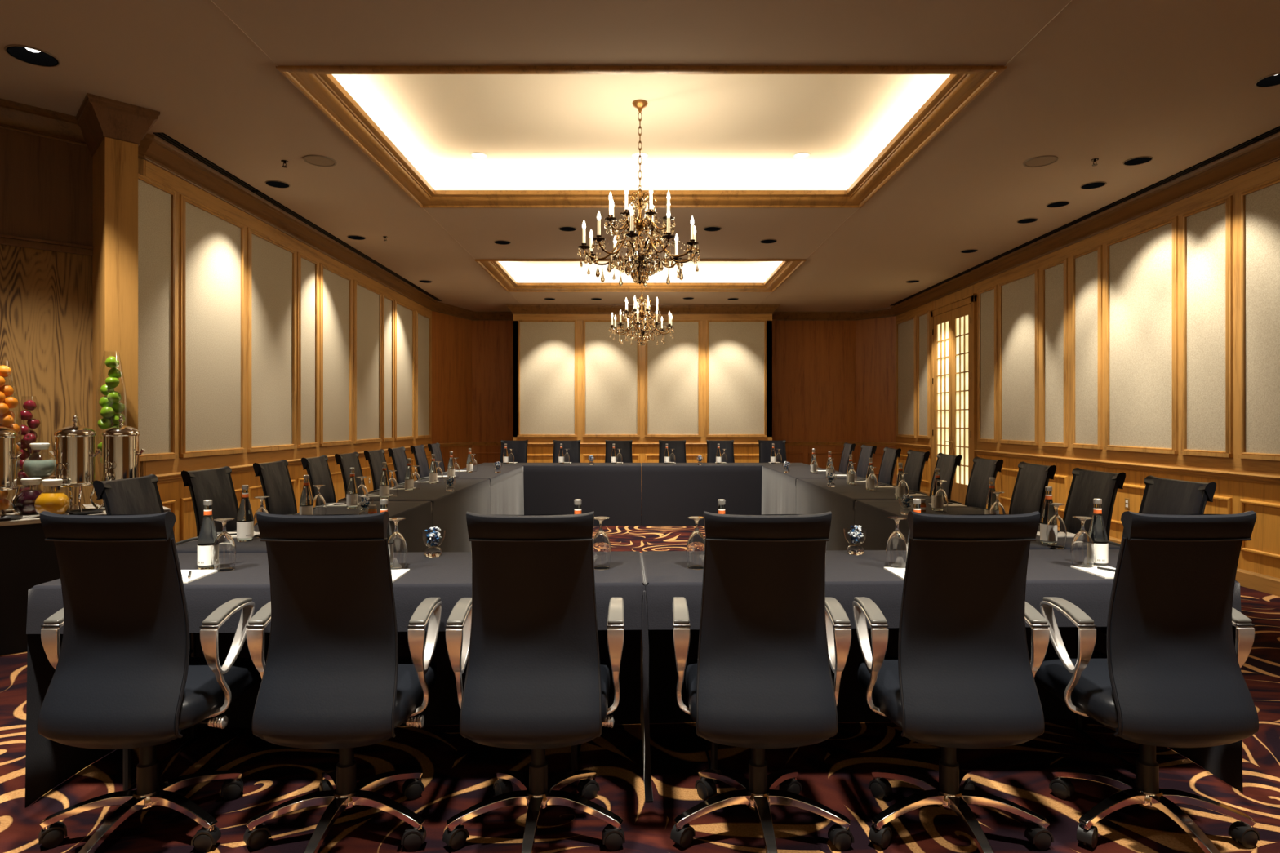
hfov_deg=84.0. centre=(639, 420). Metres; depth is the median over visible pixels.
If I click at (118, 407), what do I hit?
apple
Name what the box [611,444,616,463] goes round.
water bottle
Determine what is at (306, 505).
water bottle
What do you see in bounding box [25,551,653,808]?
tablecloth
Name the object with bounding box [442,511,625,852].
chair
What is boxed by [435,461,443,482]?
water goblet
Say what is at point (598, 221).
candle
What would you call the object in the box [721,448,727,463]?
water goblet
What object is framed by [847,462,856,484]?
water goblet
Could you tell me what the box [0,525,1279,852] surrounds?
floor
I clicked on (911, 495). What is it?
notepad
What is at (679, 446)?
chair
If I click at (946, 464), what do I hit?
chair back
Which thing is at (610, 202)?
candle
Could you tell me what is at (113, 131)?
wall pier
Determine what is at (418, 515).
tablecloth
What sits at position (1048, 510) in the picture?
water bottle
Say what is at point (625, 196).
candle
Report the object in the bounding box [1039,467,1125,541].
chair
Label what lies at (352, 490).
water bottle
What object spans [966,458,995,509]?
cushion
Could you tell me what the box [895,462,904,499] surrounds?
water bottle
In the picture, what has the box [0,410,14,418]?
orange
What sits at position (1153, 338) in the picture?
wall
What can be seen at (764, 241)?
recessed light
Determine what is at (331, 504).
notepad
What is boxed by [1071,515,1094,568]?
water goblet
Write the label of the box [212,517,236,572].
water goblet
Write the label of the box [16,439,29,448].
apple
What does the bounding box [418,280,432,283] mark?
recessed light
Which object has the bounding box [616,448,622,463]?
water goblet
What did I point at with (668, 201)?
candle
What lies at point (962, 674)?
chair
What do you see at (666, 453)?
water bottle
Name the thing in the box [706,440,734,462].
chair
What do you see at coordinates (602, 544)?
water goblet
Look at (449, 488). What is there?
bowl
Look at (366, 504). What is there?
sweets
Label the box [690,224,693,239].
candle
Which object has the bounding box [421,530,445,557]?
bowl
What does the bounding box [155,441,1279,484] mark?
chair rail
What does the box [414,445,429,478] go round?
cushion
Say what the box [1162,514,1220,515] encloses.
cushion
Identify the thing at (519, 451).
chair
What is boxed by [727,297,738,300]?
recessed light
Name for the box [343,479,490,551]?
tablecloth
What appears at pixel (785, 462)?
sweets
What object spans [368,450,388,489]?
chair back
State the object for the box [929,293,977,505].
door
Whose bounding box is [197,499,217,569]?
water bottle
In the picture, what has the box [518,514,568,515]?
cushion
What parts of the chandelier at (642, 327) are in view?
arm, arm, lamp shade, arm, arm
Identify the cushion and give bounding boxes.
[67,514,142,515]
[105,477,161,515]
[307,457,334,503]
[310,514,360,515]
[340,453,363,488]
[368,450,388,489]
[392,448,407,484]
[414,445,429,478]
[431,444,444,472]
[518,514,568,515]
[733,514,804,515]
[839,444,851,473]
[856,445,871,478]
[878,448,896,484]
[903,451,924,491]
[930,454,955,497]
[941,514,1011,515]
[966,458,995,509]
[1010,464,1048,514]
[1064,470,1115,533]
[1142,479,1204,514]
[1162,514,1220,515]
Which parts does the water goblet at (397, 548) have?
stem and foot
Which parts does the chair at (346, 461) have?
backrest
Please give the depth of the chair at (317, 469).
5.71 m
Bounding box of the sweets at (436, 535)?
[425,526,441,546]
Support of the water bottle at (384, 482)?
on the tablecloth at (450, 508)
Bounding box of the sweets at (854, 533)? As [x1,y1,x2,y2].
[848,525,863,544]
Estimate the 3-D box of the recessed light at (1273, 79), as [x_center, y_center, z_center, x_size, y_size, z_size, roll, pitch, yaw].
[4.217,-2.319,4.714,0.218,0.122,0.218,0,0,0]
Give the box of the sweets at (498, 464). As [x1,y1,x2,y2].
[494,461,501,469]
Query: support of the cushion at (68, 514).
on the chair at (125, 676)
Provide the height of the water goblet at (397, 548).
0.207 m
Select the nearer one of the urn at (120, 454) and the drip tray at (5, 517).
the drip tray at (5, 517)
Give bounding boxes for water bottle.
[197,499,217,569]
[236,484,253,542]
[299,475,313,515]
[346,467,358,508]
[379,462,389,498]
[379,498,392,539]
[404,457,413,491]
[429,454,437,484]
[447,451,454,478]
[466,448,472,472]
[502,444,508,463]
[558,444,564,463]
[573,498,582,514]
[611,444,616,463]
[664,444,669,463]
[715,444,721,463]
[717,498,725,514]
[770,444,775,463]
[810,448,816,463]
[826,451,833,477]
[846,454,854,484]
[866,457,874,489]
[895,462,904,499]
[907,498,920,546]
[931,468,940,510]
[984,477,995,514]
[1040,486,1054,544]
[1088,498,1108,566]
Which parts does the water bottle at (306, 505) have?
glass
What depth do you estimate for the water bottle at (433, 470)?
6.79 m
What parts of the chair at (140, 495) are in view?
backrest, armrest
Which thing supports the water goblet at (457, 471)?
on the tablecloth at (506, 486)
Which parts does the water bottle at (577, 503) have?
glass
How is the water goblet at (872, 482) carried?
on the tablecloth at (813, 495)
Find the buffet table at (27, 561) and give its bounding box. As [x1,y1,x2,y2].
[0,503,171,655]
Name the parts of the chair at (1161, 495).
seat, backrest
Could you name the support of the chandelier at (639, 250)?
hanging from the ceiling
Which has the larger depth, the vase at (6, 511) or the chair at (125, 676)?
the vase at (6, 511)
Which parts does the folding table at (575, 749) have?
leg frame, leg frame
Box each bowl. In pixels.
[253,506,268,537]
[312,494,326,515]
[355,501,373,514]
[357,484,368,506]
[388,477,397,497]
[413,471,420,489]
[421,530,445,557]
[436,466,443,482]
[443,478,456,491]
[454,462,460,476]
[472,458,477,471]
[494,468,501,472]
[826,480,835,487]
[843,529,867,555]
[897,498,912,515]
[989,502,1005,514]
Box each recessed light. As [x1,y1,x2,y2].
[4,44,60,66]
[264,180,290,188]
[346,235,365,239]
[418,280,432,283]
[470,151,487,158]
[493,240,511,244]
[543,297,555,300]
[558,226,577,231]
[591,297,602,300]
[631,151,648,158]
[682,297,693,299]
[702,226,721,231]
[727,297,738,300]
[760,239,777,243]
[793,151,809,158]
[905,280,919,283]
[960,248,977,253]
[1016,217,1038,223]
[1045,200,1070,207]
[1080,181,1106,189]
[1122,155,1153,165]
[1254,71,1279,87]
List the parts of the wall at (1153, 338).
wainscot moulding, panel moulding, fabric panel, panel moulding, fabric panel, wainscot moulding, panel moulding, fabric panel, wainscot moulding, wainscot moulding, fabric panel, panel moulding, panel moulding, fabric panel, wainscot moulding, panel moulding, fabric panel, wainscot moulding, fabric panel, panel moulding, panel moulding, fabric panel, wainscot moulding, panel moulding, wainscot moulding, fabric panel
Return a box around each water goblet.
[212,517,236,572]
[253,496,269,537]
[312,484,326,515]
[356,475,368,506]
[387,470,397,497]
[387,517,407,569]
[412,465,420,489]
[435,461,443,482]
[453,457,460,477]
[471,453,477,471]
[508,448,514,463]
[564,448,569,463]
[593,516,611,569]
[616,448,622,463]
[669,448,675,463]
[686,515,704,569]
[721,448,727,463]
[775,448,782,463]
[810,455,817,473]
[826,458,835,478]
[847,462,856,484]
[866,466,877,491]
[885,516,907,568]
[897,472,908,501]
[933,480,947,512]
[989,491,1005,514]
[1046,502,1066,548]
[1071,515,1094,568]
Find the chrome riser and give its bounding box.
[30,476,53,492]
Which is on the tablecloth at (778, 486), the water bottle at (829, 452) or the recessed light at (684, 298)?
the water bottle at (829, 452)
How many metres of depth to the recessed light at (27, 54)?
4.47 m
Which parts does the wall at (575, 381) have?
wainscot moulding, panel moulding, fabric panel, wainscot moulding, panel moulding, fabric panel, wainscot moulding, fabric panel, panel moulding, wainscot moulding, fabric panel, panel moulding, wainscot moulding, wainscot moulding, wainscot moulding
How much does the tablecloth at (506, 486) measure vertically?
0.806 m
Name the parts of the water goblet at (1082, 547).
stem and foot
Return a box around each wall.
[0,127,143,509]
[137,159,431,545]
[431,311,517,471]
[513,314,896,484]
[895,160,1279,578]
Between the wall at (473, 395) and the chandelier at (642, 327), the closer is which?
the chandelier at (642, 327)
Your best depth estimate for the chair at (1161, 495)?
3.51 m
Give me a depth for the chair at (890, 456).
7.48 m
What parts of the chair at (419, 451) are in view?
backrest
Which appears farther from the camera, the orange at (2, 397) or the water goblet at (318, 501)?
the orange at (2, 397)
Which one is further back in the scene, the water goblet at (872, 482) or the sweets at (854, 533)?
the water goblet at (872, 482)
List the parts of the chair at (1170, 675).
armrest, seat, leg, leg, backrest, leg, leg, armrest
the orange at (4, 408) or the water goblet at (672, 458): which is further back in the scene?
the water goblet at (672, 458)
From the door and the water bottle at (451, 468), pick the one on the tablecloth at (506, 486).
the water bottle at (451, 468)
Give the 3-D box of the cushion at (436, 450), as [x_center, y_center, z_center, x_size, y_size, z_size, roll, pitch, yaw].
[-2.561,0.640,8.996,0.090,0.680,0.428,0,0,-2]
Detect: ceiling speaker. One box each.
[302,154,337,166]
[1022,155,1057,167]
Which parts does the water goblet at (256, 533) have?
stem and foot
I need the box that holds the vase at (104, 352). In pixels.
[95,351,127,507]
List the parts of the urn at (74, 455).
handle, leg, lid, knob, burner, leg, leg, handle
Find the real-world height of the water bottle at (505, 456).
0.279 m
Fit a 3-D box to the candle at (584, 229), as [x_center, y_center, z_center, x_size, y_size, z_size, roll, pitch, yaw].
[-0.467,-1.540,5.941,0.027,0.123,0.026,0,0,-10]
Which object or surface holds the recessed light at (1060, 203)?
in the ceiling
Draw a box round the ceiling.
[0,0,1279,311]
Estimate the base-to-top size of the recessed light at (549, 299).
0.122 m
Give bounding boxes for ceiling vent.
[153,132,441,301]
[889,125,1279,306]
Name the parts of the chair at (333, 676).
armrest, leg, backrest, leg, leg, leg, leg, lever knob, seat, armrest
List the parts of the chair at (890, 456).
backrest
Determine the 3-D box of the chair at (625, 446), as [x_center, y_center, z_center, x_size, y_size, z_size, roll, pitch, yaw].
[-0.308,0.849,10.353,0.606,1.123,0.648,0,0,-1]
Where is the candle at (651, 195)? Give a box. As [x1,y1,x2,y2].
[649,194,653,208]
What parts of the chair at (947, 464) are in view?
backrest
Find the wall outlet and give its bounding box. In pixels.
[1124,497,1129,509]
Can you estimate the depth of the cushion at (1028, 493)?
4.78 m
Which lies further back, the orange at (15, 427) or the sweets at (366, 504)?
the orange at (15, 427)
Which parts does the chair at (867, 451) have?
backrest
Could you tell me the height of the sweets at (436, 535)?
0.090 m
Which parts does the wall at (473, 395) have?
wainscot moulding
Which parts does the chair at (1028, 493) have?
backrest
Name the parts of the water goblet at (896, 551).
stem and foot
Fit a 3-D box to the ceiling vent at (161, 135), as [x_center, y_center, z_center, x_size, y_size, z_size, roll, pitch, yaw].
[-3.790,-2.262,9.527,0.078,0.007,7.870,0,0,0]
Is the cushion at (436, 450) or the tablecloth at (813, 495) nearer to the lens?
the tablecloth at (813, 495)
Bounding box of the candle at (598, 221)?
[597,220,600,235]
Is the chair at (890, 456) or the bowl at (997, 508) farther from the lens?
the chair at (890, 456)
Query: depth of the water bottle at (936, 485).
4.77 m
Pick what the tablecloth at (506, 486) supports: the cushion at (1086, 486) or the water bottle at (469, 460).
the water bottle at (469, 460)
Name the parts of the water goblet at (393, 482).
stem and foot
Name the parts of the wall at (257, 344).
fabric panel, panel moulding, wainscot moulding, wainscot moulding, panel moulding, fabric panel, wainscot moulding, panel moulding, fabric panel, wainscot moulding, panel moulding, fabric panel, wainscot moulding, panel moulding, fabric panel, wainscot moulding, panel moulding, fabric panel, panel moulding, fabric panel, wainscot moulding, wainscot moulding, panel moulding, fabric panel, wainscot moulding, panel moulding, fabric panel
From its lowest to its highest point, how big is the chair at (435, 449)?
1.123 m
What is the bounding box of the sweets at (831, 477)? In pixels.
[826,472,835,482]
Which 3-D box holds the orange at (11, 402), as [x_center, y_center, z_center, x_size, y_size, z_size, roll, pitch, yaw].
[-4.129,-0.117,4.664,0.078,0.077,0.078,0,0,10]
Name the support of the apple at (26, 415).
in the vase
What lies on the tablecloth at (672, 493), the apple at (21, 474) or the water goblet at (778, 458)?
the water goblet at (778, 458)
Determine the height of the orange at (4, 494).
0.077 m
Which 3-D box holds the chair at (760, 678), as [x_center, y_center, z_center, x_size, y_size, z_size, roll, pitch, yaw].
[0.401,0.849,2.452,0.606,1.123,0.648,0,0,0]
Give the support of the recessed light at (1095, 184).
in the ceiling
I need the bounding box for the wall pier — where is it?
[75,93,159,506]
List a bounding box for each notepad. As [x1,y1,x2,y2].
[181,569,217,583]
[217,532,236,537]
[326,502,346,506]
[391,568,409,582]
[876,485,895,488]
[884,567,905,579]
[894,493,928,496]
[928,503,967,506]
[1036,531,1075,537]
[1070,565,1115,578]
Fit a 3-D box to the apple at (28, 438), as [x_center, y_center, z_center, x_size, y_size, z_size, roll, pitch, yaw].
[-4.163,0.123,4.855,0.072,0.071,0.072,0,0,24]
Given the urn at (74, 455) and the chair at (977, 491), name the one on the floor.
the chair at (977, 491)
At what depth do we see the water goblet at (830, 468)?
7.37 m
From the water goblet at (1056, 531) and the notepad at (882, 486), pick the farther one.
the notepad at (882, 486)
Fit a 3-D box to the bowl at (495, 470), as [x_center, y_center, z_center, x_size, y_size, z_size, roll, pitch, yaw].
[-1.640,0.547,8.200,0.104,0.112,0.103,0,0,-1]
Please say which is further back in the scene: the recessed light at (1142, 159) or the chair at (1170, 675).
the recessed light at (1142, 159)
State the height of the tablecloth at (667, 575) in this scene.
0.806 m
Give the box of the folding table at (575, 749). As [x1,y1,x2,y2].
[123,632,581,791]
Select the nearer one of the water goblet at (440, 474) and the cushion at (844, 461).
the water goblet at (440, 474)
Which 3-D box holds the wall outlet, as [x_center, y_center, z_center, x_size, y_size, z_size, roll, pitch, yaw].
[5.137,0.878,7.499,0.008,0.116,0.072,0,0,0]
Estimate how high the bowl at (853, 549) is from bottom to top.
0.112 m
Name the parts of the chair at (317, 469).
backrest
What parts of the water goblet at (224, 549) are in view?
stem and foot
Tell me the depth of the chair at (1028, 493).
4.77 m
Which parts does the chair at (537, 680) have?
armrest, leg, leg, backrest, leg, leg, leg, seat, lever knob, armrest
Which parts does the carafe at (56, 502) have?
lid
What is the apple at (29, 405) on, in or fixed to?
in the vase
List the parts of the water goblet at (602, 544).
stem and foot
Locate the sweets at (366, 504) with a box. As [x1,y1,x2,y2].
[360,496,371,511]
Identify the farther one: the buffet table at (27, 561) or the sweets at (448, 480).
the sweets at (448, 480)
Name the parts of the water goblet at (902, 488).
stem and foot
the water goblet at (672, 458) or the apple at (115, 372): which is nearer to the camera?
the apple at (115, 372)
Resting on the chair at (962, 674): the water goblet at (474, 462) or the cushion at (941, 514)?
the cushion at (941, 514)
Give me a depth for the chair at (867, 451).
8.29 m
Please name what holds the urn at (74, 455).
on the buffet table at (27, 561)
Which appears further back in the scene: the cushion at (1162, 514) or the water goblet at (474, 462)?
the water goblet at (474, 462)
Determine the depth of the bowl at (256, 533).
3.66 m
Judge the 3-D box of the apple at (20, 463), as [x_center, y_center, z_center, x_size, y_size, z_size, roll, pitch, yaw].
[-4.205,0.300,4.850,0.072,0.072,0.071,0,0,31]
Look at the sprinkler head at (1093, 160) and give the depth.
6.16 m
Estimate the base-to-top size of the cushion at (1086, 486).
0.680 m
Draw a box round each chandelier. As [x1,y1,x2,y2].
[577,99,700,286]
[608,282,674,346]
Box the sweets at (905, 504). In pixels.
[900,494,912,507]
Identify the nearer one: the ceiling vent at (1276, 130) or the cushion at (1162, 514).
the cushion at (1162, 514)
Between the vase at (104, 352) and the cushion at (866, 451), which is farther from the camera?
the cushion at (866, 451)
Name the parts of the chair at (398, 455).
backrest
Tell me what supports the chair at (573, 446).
on the floor
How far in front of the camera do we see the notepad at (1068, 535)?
3.73 m
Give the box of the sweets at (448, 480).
[445,475,453,485]
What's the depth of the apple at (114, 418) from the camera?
5.00 m
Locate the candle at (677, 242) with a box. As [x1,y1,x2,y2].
[675,241,678,254]
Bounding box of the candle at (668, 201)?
[666,200,670,211]
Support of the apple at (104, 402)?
in the vase at (104, 352)
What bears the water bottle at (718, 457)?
on the tablecloth at (672, 493)
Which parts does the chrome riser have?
plate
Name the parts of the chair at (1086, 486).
backrest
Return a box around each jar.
[368,504,377,514]
[920,498,925,511]
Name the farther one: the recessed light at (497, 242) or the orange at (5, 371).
the recessed light at (497, 242)
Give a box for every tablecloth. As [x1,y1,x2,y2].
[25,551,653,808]
[176,501,432,553]
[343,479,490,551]
[425,466,524,515]
[477,462,641,525]
[640,549,1243,793]
[641,462,810,525]
[761,466,858,515]
[795,478,931,550]
[854,500,1119,550]
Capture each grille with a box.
[305,156,334,165]
[1025,157,1055,166]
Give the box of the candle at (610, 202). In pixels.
[608,200,612,214]
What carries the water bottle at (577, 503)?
on the tablecloth at (447, 576)
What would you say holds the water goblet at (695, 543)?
on the tablecloth at (667, 575)
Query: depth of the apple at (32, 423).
4.88 m
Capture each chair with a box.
[37,511,259,852]
[93,474,198,546]
[181,466,239,536]
[243,511,442,852]
[253,459,299,515]
[301,455,346,505]
[334,452,379,497]
[364,448,404,490]
[387,446,427,484]
[410,444,446,478]
[427,442,461,472]
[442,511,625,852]
[499,440,528,462]
[552,440,580,462]
[604,440,632,462]
[658,440,686,462]
[670,511,853,852]
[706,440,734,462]
[758,440,786,462]
[824,442,855,473]
[840,444,876,478]
[852,511,1053,852]
[853,447,901,518]
[884,449,929,492]
[908,453,961,499]
[947,456,1003,509]
[977,461,1056,523]
[1035,511,1260,852]
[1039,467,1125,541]
[1100,475,1216,635]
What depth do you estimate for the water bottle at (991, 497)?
4.03 m
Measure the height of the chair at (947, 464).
1.123 m
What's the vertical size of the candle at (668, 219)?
0.123 m
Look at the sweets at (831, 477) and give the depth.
6.45 m
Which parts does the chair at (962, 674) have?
armrest, seat, leg, leg, leg, leg, backrest, leg, armrest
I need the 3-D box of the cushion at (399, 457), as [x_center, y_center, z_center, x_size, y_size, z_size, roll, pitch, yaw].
[-2.561,0.640,7.620,0.090,0.680,0.428,0,0,0]
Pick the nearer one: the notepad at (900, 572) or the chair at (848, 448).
the notepad at (900, 572)
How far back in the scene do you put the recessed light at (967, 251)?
9.55 m
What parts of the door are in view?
pane, handle, handle, pane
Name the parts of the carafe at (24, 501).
lid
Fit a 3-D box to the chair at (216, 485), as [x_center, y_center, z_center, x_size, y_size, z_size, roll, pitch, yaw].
[-2.418,0.849,4.284,0.648,1.123,0.606,0,0,2]
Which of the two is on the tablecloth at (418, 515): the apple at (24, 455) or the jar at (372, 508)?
the jar at (372, 508)
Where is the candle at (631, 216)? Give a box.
[630,215,633,231]
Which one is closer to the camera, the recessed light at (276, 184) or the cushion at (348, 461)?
the cushion at (348, 461)
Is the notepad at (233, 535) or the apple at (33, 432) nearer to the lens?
the notepad at (233, 535)
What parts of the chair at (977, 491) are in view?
backrest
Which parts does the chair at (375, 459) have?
backrest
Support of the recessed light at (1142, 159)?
in the ceiling
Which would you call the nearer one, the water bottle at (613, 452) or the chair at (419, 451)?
the chair at (419, 451)
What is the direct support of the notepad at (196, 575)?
on the tablecloth at (447, 576)
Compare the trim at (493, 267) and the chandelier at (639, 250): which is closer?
the chandelier at (639, 250)
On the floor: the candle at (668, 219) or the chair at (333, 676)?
the chair at (333, 676)
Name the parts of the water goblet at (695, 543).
stem and foot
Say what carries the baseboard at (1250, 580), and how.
attached to the wall at (1153, 338)
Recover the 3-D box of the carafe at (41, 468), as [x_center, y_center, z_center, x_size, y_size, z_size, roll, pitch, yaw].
[-4.036,0.268,4.783,0.178,0.234,0.178,0,0,0]
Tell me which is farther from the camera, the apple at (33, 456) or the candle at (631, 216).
the candle at (631, 216)
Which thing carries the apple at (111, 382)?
in the vase at (104, 352)
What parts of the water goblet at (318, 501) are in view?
stem and foot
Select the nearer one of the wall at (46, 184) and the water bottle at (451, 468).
the wall at (46, 184)
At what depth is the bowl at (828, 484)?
6.44 m
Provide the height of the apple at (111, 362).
0.082 m
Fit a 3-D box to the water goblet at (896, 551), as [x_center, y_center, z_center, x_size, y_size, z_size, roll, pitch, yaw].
[1.050,0.500,2.905,0.085,0.207,0.085,0,0,0]
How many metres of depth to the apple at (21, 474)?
4.83 m
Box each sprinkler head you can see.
[280,160,288,167]
[1090,158,1098,165]
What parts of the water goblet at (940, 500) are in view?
stem and foot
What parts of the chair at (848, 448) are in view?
backrest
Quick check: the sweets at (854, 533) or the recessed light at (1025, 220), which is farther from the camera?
the recessed light at (1025, 220)
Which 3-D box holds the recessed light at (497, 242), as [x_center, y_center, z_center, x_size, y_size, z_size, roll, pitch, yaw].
[-1.747,-2.319,9.026,0.218,0.122,0.218,0,0,0]
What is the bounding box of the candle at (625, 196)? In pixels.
[624,195,627,209]
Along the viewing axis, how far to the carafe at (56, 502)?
4.46 m
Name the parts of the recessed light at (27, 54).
reflector bulb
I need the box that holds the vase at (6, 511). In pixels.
[4,364,21,514]
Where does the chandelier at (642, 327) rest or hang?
hanging from the ceiling
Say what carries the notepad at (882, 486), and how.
on the tablecloth at (813, 495)
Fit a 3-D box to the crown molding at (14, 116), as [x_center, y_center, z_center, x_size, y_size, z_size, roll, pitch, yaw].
[-0.300,-2.179,6.146,10.882,0.171,17.493,0,0,0]
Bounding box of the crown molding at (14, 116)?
[0,97,1279,320]
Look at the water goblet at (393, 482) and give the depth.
5.61 m
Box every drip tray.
[0,515,22,521]
[67,508,103,515]
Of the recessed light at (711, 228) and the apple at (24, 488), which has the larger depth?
the recessed light at (711, 228)
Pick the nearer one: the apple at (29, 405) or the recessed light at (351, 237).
the apple at (29, 405)
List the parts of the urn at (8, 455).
burner, lid, handle, leg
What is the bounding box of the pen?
[1097,566,1115,571]
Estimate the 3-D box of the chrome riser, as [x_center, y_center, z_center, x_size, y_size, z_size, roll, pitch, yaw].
[-4.036,0.495,4.783,0.150,0.220,0.150,0,0,0]
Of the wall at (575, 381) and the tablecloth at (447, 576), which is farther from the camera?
the wall at (575, 381)
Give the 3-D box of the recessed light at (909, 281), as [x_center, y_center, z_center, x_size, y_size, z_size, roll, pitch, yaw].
[4.433,-2.319,11.565,0.218,0.122,0.218,0,0,0]
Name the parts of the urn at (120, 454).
lid, knob, handle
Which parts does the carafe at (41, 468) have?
lid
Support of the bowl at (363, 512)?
on the tablecloth at (418, 515)
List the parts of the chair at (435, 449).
backrest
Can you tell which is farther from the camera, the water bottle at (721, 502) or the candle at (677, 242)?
the candle at (677, 242)
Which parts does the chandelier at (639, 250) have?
bulb, bulb, bulb, arm, bulb, arm, arm, arm, arm, bulb, bulb, arm, arm, chain, lamp shade, arm, bulb, arm, arm, arm, arm, bulb, bulb, arm, arm, bulb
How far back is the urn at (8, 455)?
4.43 m
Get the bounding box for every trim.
[275,65,1006,208]
[474,258,806,292]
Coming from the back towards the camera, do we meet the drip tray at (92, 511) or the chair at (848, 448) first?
the chair at (848, 448)
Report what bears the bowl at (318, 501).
on the water goblet at (318, 501)
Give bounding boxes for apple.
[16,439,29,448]
[17,424,30,435]
[17,448,30,459]
[17,459,26,469]
[17,470,30,479]
[18,409,32,420]
[18,486,30,493]
[22,400,36,410]
[22,433,36,444]
[23,430,37,436]
[26,418,39,428]
[26,445,40,453]
[28,453,41,460]
[97,417,111,429]
[97,442,102,452]
[98,395,113,407]
[99,406,114,417]
[100,384,114,395]
[104,356,119,368]
[105,377,119,387]
[106,391,121,402]
[107,367,122,378]
[111,402,125,413]
[111,413,124,424]
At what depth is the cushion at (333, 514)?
2.27 m
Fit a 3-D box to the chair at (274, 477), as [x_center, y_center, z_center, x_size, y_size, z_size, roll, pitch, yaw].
[-2.418,0.849,5.034,0.648,1.123,0.606,0,0,-1]
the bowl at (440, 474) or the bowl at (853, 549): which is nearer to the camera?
the bowl at (853, 549)
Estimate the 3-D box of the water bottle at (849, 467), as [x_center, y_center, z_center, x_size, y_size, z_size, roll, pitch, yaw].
[2.000,0.464,6.750,0.075,0.279,0.074,0,0,0]
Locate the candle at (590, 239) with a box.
[589,237,592,251]
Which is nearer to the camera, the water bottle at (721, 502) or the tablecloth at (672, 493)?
the water bottle at (721, 502)
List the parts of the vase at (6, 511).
glass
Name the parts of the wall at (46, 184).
panel, panel moulding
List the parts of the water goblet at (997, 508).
stem and foot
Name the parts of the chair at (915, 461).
backrest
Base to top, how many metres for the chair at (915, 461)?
1.123 m
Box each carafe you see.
[13,477,43,515]
[22,443,54,478]
[34,479,70,514]
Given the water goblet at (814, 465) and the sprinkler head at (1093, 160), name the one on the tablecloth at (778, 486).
the water goblet at (814, 465)
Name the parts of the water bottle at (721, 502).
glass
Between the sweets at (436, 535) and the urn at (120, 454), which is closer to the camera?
the sweets at (436, 535)
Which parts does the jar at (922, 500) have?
glass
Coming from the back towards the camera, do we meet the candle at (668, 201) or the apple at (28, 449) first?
the candle at (668, 201)
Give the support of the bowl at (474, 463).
on the water goblet at (474, 462)
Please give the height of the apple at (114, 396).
0.081 m
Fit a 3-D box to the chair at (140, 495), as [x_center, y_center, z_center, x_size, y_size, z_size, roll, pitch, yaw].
[-2.418,0.849,3.624,0.648,1.123,0.606,0,0,-1]
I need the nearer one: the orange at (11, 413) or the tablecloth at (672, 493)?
the orange at (11, 413)
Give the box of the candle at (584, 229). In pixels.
[582,228,585,243]
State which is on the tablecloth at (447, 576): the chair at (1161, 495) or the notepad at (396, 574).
the notepad at (396, 574)
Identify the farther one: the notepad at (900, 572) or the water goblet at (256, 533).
the water goblet at (256, 533)
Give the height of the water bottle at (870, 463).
0.279 m
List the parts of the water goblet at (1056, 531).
stem and foot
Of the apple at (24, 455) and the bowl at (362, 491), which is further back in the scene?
the bowl at (362, 491)
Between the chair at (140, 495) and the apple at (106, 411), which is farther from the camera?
the apple at (106, 411)
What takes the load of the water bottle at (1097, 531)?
on the tablecloth at (667, 575)
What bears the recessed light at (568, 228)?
in the ceiling
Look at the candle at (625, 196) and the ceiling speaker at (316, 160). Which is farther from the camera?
the ceiling speaker at (316, 160)
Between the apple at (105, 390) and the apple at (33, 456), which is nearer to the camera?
the apple at (33, 456)
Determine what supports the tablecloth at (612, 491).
on the floor
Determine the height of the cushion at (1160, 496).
0.680 m
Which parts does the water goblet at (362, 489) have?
stem and foot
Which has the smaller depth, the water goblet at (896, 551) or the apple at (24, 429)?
the water goblet at (896, 551)
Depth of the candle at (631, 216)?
5.54 m
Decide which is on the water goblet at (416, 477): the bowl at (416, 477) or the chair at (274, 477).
the bowl at (416, 477)
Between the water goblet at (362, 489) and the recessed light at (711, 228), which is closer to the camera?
the water goblet at (362, 489)
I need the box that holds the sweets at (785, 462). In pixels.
[783,461,789,468]
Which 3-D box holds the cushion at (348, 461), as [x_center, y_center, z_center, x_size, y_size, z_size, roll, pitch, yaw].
[-2.561,0.640,6.330,0.090,0.680,0.428,0,0,0]
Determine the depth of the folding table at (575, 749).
2.74 m
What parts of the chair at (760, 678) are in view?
armrest, seat, leg, leg, leg, backrest, leg, leg, armrest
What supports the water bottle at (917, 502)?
on the tablecloth at (667, 575)
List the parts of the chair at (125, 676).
armrest, leg, leg, backrest, leg, leg, tilt lever, lever knob, seat, armrest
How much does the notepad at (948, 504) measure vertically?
0.007 m
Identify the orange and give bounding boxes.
[0,365,11,377]
[0,376,4,386]
[0,384,13,396]
[0,391,5,402]
[0,402,8,414]
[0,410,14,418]
[0,414,13,426]
[0,489,8,499]
[0,498,9,510]
[2,396,18,408]
[6,422,19,432]
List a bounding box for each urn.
[0,426,22,518]
[48,415,100,512]
[97,415,145,508]
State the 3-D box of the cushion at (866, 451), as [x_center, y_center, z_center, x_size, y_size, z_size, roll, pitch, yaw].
[2.621,0.640,8.291,0.090,0.680,0.428,0,0,0]
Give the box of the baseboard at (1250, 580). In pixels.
[892,483,1279,596]
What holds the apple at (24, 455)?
in the vase
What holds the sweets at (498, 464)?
in the bowl at (495, 470)
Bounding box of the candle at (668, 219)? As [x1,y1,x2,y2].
[666,217,670,232]
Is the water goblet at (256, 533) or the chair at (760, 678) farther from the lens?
the water goblet at (256, 533)
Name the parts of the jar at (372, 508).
lid, glass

